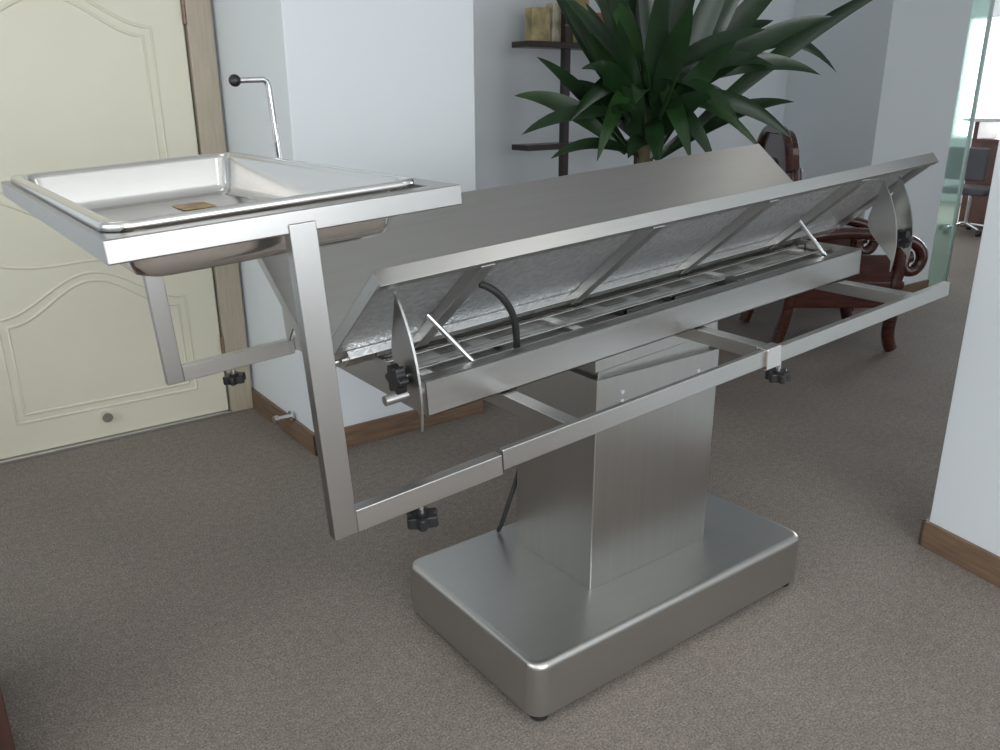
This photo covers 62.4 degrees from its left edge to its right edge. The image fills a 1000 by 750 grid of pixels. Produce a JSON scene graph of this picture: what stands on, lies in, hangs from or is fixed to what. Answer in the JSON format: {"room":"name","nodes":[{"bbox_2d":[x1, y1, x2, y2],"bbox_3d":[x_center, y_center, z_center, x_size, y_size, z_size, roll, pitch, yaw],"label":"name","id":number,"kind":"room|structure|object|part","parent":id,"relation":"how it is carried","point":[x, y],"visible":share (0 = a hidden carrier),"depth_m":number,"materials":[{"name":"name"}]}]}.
{"room":"office","nodes":[
{"label":"office","id":0,"kind":"room"},
{"bbox_2d":[211,0,475,431],"bbox_3d":[-0.693,-1.205,3.729,0.870,2.900,0.780,-13,23,-34],"label":"wall pillar","id":1,"kind":"structure","parent":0,"point":[382,86],"depth_m":3.44,"materials":[{"name":"white paint"}]},
{"bbox_2d":[183,0,794,407],"bbox_3d":[-0.578,-1.417,4.356,9.300,2.900,0.150,-13,23,-34],"label":"wall","id":2,"kind":"structure","parent":0,"point":[502,72],"depth_m":4.78,"materials":[{"name":"white paint"}]},
{"bbox_2d":[0,0,227,459],"bbox_3d":[-1.799,-0.697,3.531,1.050,2.045,0.040,-13,23,-34],"label":"door","id":3,"kind":"structure","parent":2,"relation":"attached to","point":[74,91],"depth_m":3.54,"materials":[{"name":"beige wood"}]},
{"bbox_2d":[0,259,99,269],"bbox_3d":[-1.788,-0.507,3.580,0.775,0.051,0.014,-13,23,-34],"label":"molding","id":4,"kind":"structure","parent":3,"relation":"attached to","point":[87,260],"depth_m":3.49,"materials":[{"name":"beige wood"}]},
{"bbox_2d":[0,0,167,217],"bbox_3d":[-1.790,-1.084,3.385,0.781,0.955,0.015,-13,23,-34],"label":"panel","id":5,"kind":"object","parent":3,"relation":"attached to","point":[12,2],"depth_m":3.46,"materials":[{"name":"beige wood"}]},
{"bbox_2d":[6,278,189,415],"bbox_3d":[-1.786,-0.155,3.699,0.711,0.565,0.015,-13,23,-34],"label":"panel","id":6,"kind":"object","parent":3,"relation":"attached to","point":[65,291],"visible":0.9,"depth_m":3.65,"materials":[{"name":"beige wood"}]},
{"bbox_2d":[0,270,197,425],"bbox_3d":[-1.786,-0.155,3.699,0.781,0.635,0.015,-13,23,-34],"label":"panel","id":7,"kind":"object","parent":3,"relation":"attached to","point":[57,286],"visible":0.98,"depth_m":3.65,"materials":[{"name":"beige wood"}]},
{"bbox_2d":[100,410,112,421],"bbox_3d":[-1.798,0.189,3.772,0.044,0.044,0.045,-13,23,-34],"label":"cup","id":8,"kind":"object","parent":3,"relation":"attached to","point":[106,416],"visible":1,"depth_m":3.76,"materials":[{"name":"silver metal"}]},
{"bbox_2d":[180,0,186,23],"bbox_3d":[-1.358,-1.562,3.545,0.018,0.100,0.018,-13,23,-34],"label":"hinge","id":9,"kind":"object","parent":2,"relation":"attached to","point":[183,8],"visible":1,"depth_m":3.54,"materials":[{"name":"brown metal"}]},
{"bbox_2d":[184,0,253,411],"bbox_3d":[-1.317,-0.850,3.842,0.114,2.160,0.052,-13,23,-34],"label":"door frame","id":10,"kind":"structure","parent":2,"relation":"attached to","point":[199,34],"depth_m":3.73,"materials":[{"name":"brown wood"}]},
{"bbox_2d":[220,336,225,353],"bbox_3d":[-1.352,-0.141,4.025,0.018,0.100,0.018,-13,23,-34],"label":"hinge","id":11,"kind":"object","parent":2,"relation":"attached to","point":[221,337],"visible":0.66,"depth_m":4.01,"materials":[{"name":"brown metal"}]},
{"bbox_2d":[272,410,293,423],"bbox_3d":[-0.989,0.196,3.758,0.085,0.052,0.052,-13,23,-34],"label":"stopper","id":12,"kind":"object","parent":2,"relation":"attached to","point":[276,419],"visible":1,"depth_m":3.75,"materials":[{"name":"silver metal"}]},
{"bbox_3d":[-0.983,0.194,3.763,0.060,0.022,0.022,-13,23,-34],"label":"rod","id":13,"kind":"part","parent":12,"relation":"part of","materials":[{"name":"silver metal"}]},
{"bbox_2d":[252,387,482,455],"bbox_3d":[-0.682,0.123,4.171,0.902,0.100,0.796,-13,23,-34],"label":"baseboard","id":14,"kind":"structure","parent":2,"relation":"attached to","point":[392,425],"depth_m":3.85,"materials":[{"name":"brown wood"}]},
{"bbox_2d":[0,203,999,749],"bbox_3d":[2.970,-0.280,5.627,16.000,0.100,11.000,-13,23,-34],"label":"floor","id":15,"kind":"structure","parent":0,"point":[188,586],"depth_m":2.60,"materials":[{"name":"carpet"}]},
{"bbox_2d":[0,686,15,749],"bbox_3d":[-1.450,0.587,1.796,0.590,0.750,0.590,-13,23,-34],"label":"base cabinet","id":16,"kind":"object","parent":15,"relation":"on","point":[6,738],"visible":1,"depth_m":1.79,"materials":[{"name":"brown wood"}]},
{"bbox_2d":[0,408,231,464],"bbox_3d":[-1.786,0.283,3.849,1.070,0.014,0.060,-13,23,-34],"label":"threshold","id":17,"kind":"object","parent":15,"relation":"on","point":[226,412],"visible":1,"depth_m":3.81,"materials":[{"name":"metal"}]},
{"bbox_2d":[1,74,949,720],"bbox_3d":[0.179,-0.008,2.280,2.421,1.554,1.050,-13,23,-34],"label":"table","id":18,"kind":"object","parent":15,"relation":"on","point":[600,297],"visible":1,"depth_m":2.14,"materials":[{"name":"metal"}]},
{"bbox_2d":[1,152,502,540],"bbox_3d":[-0.544,-0.114,1.683,0.629,0.606,1.030,-13,23,-34],"label":"sink","id":19,"kind":"object","parent":18,"relation":"on","point":[156,219],"depth_m":1.49,"materials":[{"name":"silver metal"}]},
{"bbox_3d":[-0.593,-0.428,2.178,0.080,0.680,0.015,-18,25,-33],"label":"handle rod","id":20,"kind":"part","parent":18,"relation":"part of","materials":[{"name":"silver metal"}]},
{"bbox_3d":[-0.524,-0.173,2.054,0.005,0.278,0.098,-18,25,-33],"label":"sector plate","id":21,"kind":"part","parent":18,"relation":"part of","materials":[{"name":"silver metal"}]},
{"bbox_3d":[0.465,-0.356,2.168,1.936,0.253,0.312,-18,25,-33],"label":"wing panel","id":22,"kind":"part","parent":18,"relation":"part of","materials":[{"name":"metal"}]},
{"bbox_3d":[-0.202,0.007,1.617,0.022,0.056,0.062,-18,25,-33],"label":"wing knob","id":23,"kind":"part","parent":18,"relation":"part of","materials":[{"name":"black plastic"}]},
{"bbox_3d":[-0.185,-0.027,1.617,0.005,0.278,0.098,-18,25,-33],"label":"sector plate","id":24,"kind":"part","parent":18,"relation":"part of","materials":[{"name":"silver metal"}]},
{"bbox_3d":[0.039,0.355,2.561,0.108,0.319,0.039,3,19,10],"label":"power cord","id":25,"kind":"part","parent":18,"relation":"part of","materials":[{"name":"black rubber"}]},
{"bbox_3d":[0.268,-0.441,2.422,1.936,0.253,0.312,-18,25,-33],"label":"wing panel","id":26,"kind":"part","parent":18,"relation":"part of","materials":[{"name":"metal"}]},
{"bbox_3d":[0.682,0.002,2.023,0.062,0.022,0.056,-18,25,-33],"label":"clamp knob","id":27,"kind":"part","parent":18,"relation":"part of","materials":[{"name":"black plastic"}]},
{"bbox_3d":[0.681,-0.006,2.020,0.026,0.016,0.026,-18,25,-33],"label":"clamp knob hub","id":28,"kind":"part","parent":18,"relation":"part of","materials":[{"name":"black plastic"}]},
{"bbox_3d":[1.173,-0.458,2.527,0.005,0.278,0.098,-18,25,-33],"label":"sector plate","id":29,"kind":"part","parent":18,"relation":"part of","materials":[{"name":"metal"}]},
{"bbox_3d":[1.245,-0.481,2.575,0.005,0.278,0.098,-18,25,-33],"label":"sector plate","id":30,"kind":"part","parent":18,"relation":"part of","materials":[{"name":"metal"}]},
{"bbox_3d":[1.244,-0.421,2.553,0.022,0.056,0.062,-18,25,-33],"label":"wing knob","id":31,"kind":"part","parent":18,"relation":"part of","materials":[{"name":"black plastic"}]},
{"bbox_2d":[512,11,637,176],"bbox_3d":[0.478,-1.285,4.730,0.930,2.400,0.140,-13,23,-34],"label":"display shelf","id":32,"kind":"object","parent":15,"relation":"on","point":[565,45],"visible":0.23,"depth_m":4.44,"materials":[{"name":"brown wood"}]},
{"bbox_2d":[525,0,604,42],"bbox_3d":[0.475,-1.954,4.539,0.809,0.249,0.065,-13,23,-34],"label":"packages","id":33,"kind":"object","parent":32,"relation":"on","point":[541,24],"visible":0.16,"depth_m":4.35},
{"bbox_2d":[515,0,871,163],"bbox_3d":[0.821,-0.935,3.775,1.464,2.346,1.080,13,23,35],"label":"dracaena","id":34,"kind":"object","parent":15,"relation":"on","point":[656,62],"visible":0.84,"depth_m":3.55,"materials":[{"name":"green plant"}]},
{"bbox_2d":[739,125,927,351],"bbox_3d":[2.086,-0.878,5.177,0.895,1.330,0.736,0,19,1],"label":"wooden armchair","id":35,"kind":"object","parent":15,"relation":"on","point":[783,149],"visible":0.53,"depth_m":4.93,"materials":[{"name":"brown wood"}]},
{"bbox_3d":[1.719,-0.880,5.528,0.140,1.095,0.072,0,19,1],"label":"leg","id":36,"kind":"part","parent":35,"relation":"part of","materials":[{"name":"brown wood"}]},
{"bbox_3d":[1.713,-0.669,4.903,0.140,1.095,0.072,0,19,1],"label":"leg","id":37,"kind":"part","parent":35,"relation":"part of","materials":[{"name":"brown wood"}]},
{"bbox_3d":[2.058,-0.847,5.537,0.570,0.160,0.024,0,19,1],"label":"panel","id":38,"kind":"part","parent":35,"relation":"part of","materials":[{"name":"brown wood"}]},
{"bbox_3d":[2.381,-0.670,5.593,0.110,0.667,0.076,0,19,1],"label":"leg","id":39,"kind":"part","parent":35,"relation":"part of","materials":[{"name":"brown wood"}]},
{"bbox_3d":[2.130,-0.936,5.505,0.812,0.294,0.068,0,19,1],"label":"arm","id":40,"kind":"part","parent":35,"relation":"part of"},
{"bbox_3d":[2.124,-0.725,4.880,0.812,0.294,0.068,0,19,1],"label":"arm","id":41,"kind":"part","parent":35,"relation":"part of"},
{"bbox_3d":[2.052,-0.635,4.911,0.570,0.160,0.024,0,19,1],"label":"panel","id":42,"kind":"part","parent":35,"relation":"part of","materials":[{"name":"brown wood"}]},
{"bbox_3d":[2.070,-0.646,5.256,0.700,0.060,0.700,0,19,1],"label":"seat","id":43,"kind":"part","parent":35,"relation":"part of","materials":[{"name":"brown wood"}]},
{"bbox_3d":[2.375,-0.459,4.968,0.110,0.667,0.076,0,19,1],"label":"leg","id":44,"kind":"part","parent":35,"relation":"part of","materials":[{"name":"brown wood"}]},
{"bbox_2d":[945,0,994,281],"bbox_3d":[3.673,-2.120,6.379,0.015,2.899,0.035,-13,23,-34],"label":"trim","id":45,"kind":"structure","parent":15,"relation":"on","point":[993,3],"depth_m":6.45,"materials":[{"name":"glass"}]},
{"bbox_2d":[927,0,992,285],"bbox_3d":[3.543,-2.008,6.314,0.320,2.670,0.012,-13,23,-34],"label":"pane","id":46,"kind":"object","parent":45,"relation":"attached to","point":[981,9],"visible":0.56,"depth_m":6.37,"materials":[{"name":"green glass"}]},
{"bbox_2d":[956,147,990,236],"bbox_3d":[5.279,-2.078,9.275,0.592,0.949,0.549,-13,23,-34],"label":"office chair","id":47,"kind":"object","parent":15,"relation":"on","point":[978,158],"visible":0.54,"depth_m":8.98,"materials":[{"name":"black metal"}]},
{"bbox_3d":[5.161,-1.692,9.338,0.278,0.076,0.124,-13,23,-34],"label":"arm","id":48,"kind":"part","parent":47,"relation":"part of","materials":[{"name":"silver metal"}]},
{"bbox_3d":[5.294,-1.881,9.319,0.050,0.350,0.050,-13,23,-34],"label":"gas post","id":49,"kind":"part","parent":47,"relation":"part of","materials":[{"name":"silver metal"}]},
{"bbox_3d":[5.293,-1.661,9.245,0.036,0.076,0.285,0,19,0],"label":"arm","id":50,"kind":"part","parent":47,"relation":"part of","materials":[{"name":"silver metal"}]},
{"bbox_3d":[5.293,-2.075,9.253,0.480,0.080,0.480,-13,23,-34],"label":"seat","id":51,"kind":"part","parent":47,"relation":"part of","materials":[{"name":"grey fabric"}]},
{"bbox_3d":[5.427,-1.692,9.336,0.285,0.076,0.036,6,20,18],"label":"arm","id":52,"kind":"part","parent":47,"relation":"part of","materials":[{"name":"silver metal"}]},
{"bbox_3d":[5.106,-2.310,9.030,0.060,0.350,0.440,-13,23,-34],"label":"backrest","id":53,"kind":"part","parent":47,"relation":"part of","materials":[{"name":"grey fabric"}]},
{"bbox_2d":[958,117,999,228],"bbox_3d":[6.364,-2.097,8.866,0.700,1.240,2.650,-13,23,-34],"label":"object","id":54,"kind":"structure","parent":15,"relation":"on","point":[985,132],"depth_m":9.58,"materials":[{"name":"white laminate"}]},
{"bbox_3d":[6.235,-1.933,8.788,0.040,0.980,2.400,-13,23,-34],"label":"panel","id":55,"kind":"part","parent":54,"relation":"part of","materials":[{"name":"brown wood"}]},
{"bbox_2d":[975,137,998,141],"bbox_3d":[6.402,-2.452,8.744,0.540,0.030,2.400,-13,23,-34],"label":"countertop","id":56,"kind":"structure","parent":54,"relation":"on","point":[996,139],"depth_m":9.44,"materials":[{"name":"brown wood"}]},
{"bbox_2d":[974,117,999,121],"bbox_3d":[6.362,-2.666,8.674,0.700,0.040,2.650,-13,23,-34],"label":"countertop","id":57,"kind":"structure","parent":54,"relation":"on","point":[977,119],"depth_m":9.29,"materials":[{"name":"white laminate"}]},
{"bbox_2d":[783,0,972,284],"bbox_3d":[2.768,-2.041,6.157,1.050,2.900,0.750,-13,23,-34],"label":"wall","id":58,"kind":"structure","parent":0,"point":[892,94],"depth_m":5.82,"materials":[{"name":"white paint"}]},
{"bbox_2d":[839,279,928,310],"bbox_3d":[2.772,-0.712,6.595,1.066,0.100,0.766,-13,23,-34],"label":"baseboard","id":59,"kind":"structure","parent":58,"relation":"attached to","point":[916,286],"depth_m":6.48,"materials":[{"name":"brown wood"}]},
{"bbox_2d":[930,137,999,556],"bbox_3d":[2.501,-0.226,0.792,0.350,2.900,4.000,-9,21,-24],"label":"wall","id":60,"kind":"structure","parent":0,"point":[966,501],"depth_m":2.65,"materials":[{"name":"white paint"}]},
{"bbox_2d":[918,518,999,586],"bbox_3d":[2.496,1.101,1.245,0.366,0.095,4.016,-9,21,-24],"label":"baseboard","id":61,"kind":"structure","parent":60,"relation":"attached to","point":[971,557],"depth_m":2.75,"materials":[{"name":"brown wood"}]},
{"bbox_2d":[960,0,999,202],"bbox_3d":[8.681,-3.072,9.128,0.200,2.900,11.000,-13,23,-34],"label":"wall","id":62,"kind":"structure","parent":0,"point":[996,12],"depth_m":11.15,"materials":[{"name":"white paint"}]}
]}

